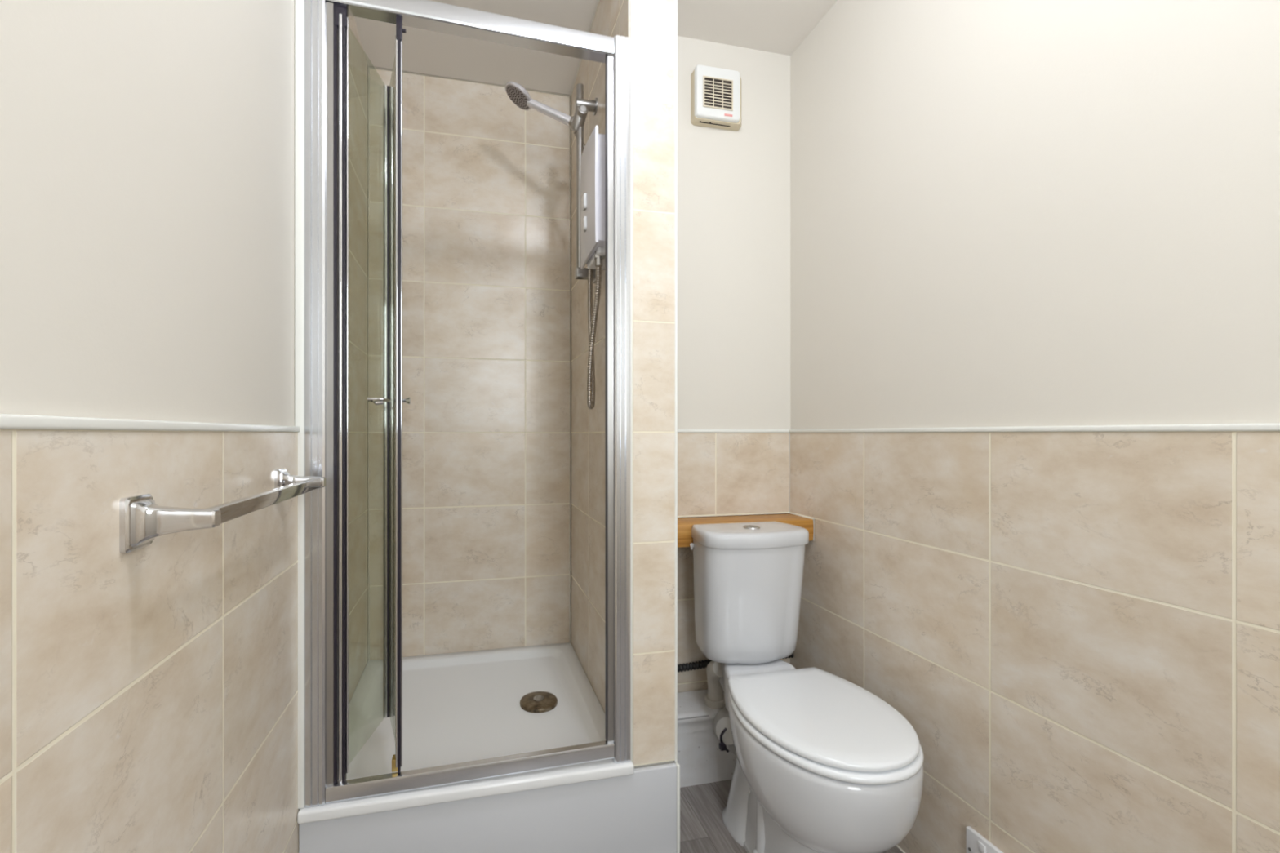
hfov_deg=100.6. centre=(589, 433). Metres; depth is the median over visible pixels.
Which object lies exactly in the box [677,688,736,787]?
pipe boxing
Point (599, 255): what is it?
outlet
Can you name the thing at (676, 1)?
trim
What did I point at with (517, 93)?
shower head
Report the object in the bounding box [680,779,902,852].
floor
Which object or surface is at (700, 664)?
hose
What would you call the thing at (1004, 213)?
wall
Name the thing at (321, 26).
shower door
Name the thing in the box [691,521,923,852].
toilet
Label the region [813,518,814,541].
trim
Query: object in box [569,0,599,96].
trim
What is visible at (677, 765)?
trim
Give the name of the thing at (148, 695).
wall
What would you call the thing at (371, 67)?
trim
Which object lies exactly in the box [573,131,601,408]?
shower hose
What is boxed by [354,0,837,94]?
ceiling
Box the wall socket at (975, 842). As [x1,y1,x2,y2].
[966,826,1003,852]
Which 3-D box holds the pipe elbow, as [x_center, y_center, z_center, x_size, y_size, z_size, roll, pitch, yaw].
[0.387,0.758,1.614,0.062,0.173,0.128,0,0,6]
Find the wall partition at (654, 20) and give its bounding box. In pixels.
[570,0,675,768]
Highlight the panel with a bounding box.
[298,763,676,852]
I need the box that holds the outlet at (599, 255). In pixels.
[594,250,604,266]
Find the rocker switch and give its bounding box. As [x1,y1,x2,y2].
[977,841,986,852]
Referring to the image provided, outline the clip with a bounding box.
[689,542,693,550]
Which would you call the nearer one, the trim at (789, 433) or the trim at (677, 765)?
the trim at (677, 765)
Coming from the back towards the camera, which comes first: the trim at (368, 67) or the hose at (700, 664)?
the trim at (368, 67)
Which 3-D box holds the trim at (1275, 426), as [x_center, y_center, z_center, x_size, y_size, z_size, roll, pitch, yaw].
[0.993,-0.009,0.499,0.012,0.011,2.735,0,0,-13]
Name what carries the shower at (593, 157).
attached to the wall partition at (654, 20)
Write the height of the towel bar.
0.058 m
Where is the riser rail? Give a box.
[568,83,597,283]
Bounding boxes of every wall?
[0,0,367,852]
[368,68,569,660]
[677,35,790,692]
[790,0,1279,852]
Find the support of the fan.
attached to the wall at (734, 186)
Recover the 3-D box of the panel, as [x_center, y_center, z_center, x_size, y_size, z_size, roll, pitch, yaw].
[-0.202,0.937,1.228,0.858,0.222,0.016,0,0,-13]
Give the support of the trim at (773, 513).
attached to the wall at (734, 186)
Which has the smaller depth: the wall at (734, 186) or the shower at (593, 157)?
the shower at (593, 157)
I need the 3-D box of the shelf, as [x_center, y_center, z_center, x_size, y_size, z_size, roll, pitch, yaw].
[0.428,0.309,1.698,0.565,0.068,0.130,0,0,-13]
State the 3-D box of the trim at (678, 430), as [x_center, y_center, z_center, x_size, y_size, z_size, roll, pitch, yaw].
[0.412,-0.009,1.764,0.563,0.011,0.012,0,0,-13]
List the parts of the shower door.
handle, glass, rail, rail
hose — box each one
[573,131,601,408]
[677,652,793,672]
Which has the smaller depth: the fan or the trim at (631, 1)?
the trim at (631, 1)
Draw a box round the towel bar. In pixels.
[119,468,325,553]
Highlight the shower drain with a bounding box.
[520,691,557,713]
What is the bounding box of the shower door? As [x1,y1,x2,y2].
[294,0,631,808]
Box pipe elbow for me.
[704,661,724,709]
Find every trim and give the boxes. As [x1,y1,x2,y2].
[0,413,300,431]
[367,65,369,661]
[368,66,569,97]
[568,95,571,643]
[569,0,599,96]
[630,0,633,763]
[673,0,677,763]
[675,762,679,852]
[677,429,789,432]
[677,512,813,519]
[788,422,1279,432]
[789,432,790,512]
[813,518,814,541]
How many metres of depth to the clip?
1.59 m
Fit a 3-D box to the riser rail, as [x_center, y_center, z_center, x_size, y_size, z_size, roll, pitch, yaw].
[-0.021,-0.774,1.646,0.078,0.602,0.096,0,0,-13]
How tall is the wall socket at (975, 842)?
0.087 m
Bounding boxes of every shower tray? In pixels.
[297,642,634,824]
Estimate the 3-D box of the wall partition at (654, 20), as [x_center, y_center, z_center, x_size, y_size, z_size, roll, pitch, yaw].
[0.064,-0.122,1.736,0.127,2.375,0.856,0,0,-13]
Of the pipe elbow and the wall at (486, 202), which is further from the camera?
the wall at (486, 202)
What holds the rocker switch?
attached to the wall socket at (975, 842)
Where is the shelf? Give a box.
[677,513,813,547]
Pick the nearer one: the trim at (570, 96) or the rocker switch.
the rocker switch
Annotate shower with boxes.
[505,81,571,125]
[580,125,604,270]
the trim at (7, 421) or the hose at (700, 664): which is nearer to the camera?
the trim at (7, 421)
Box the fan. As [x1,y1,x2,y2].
[690,64,741,130]

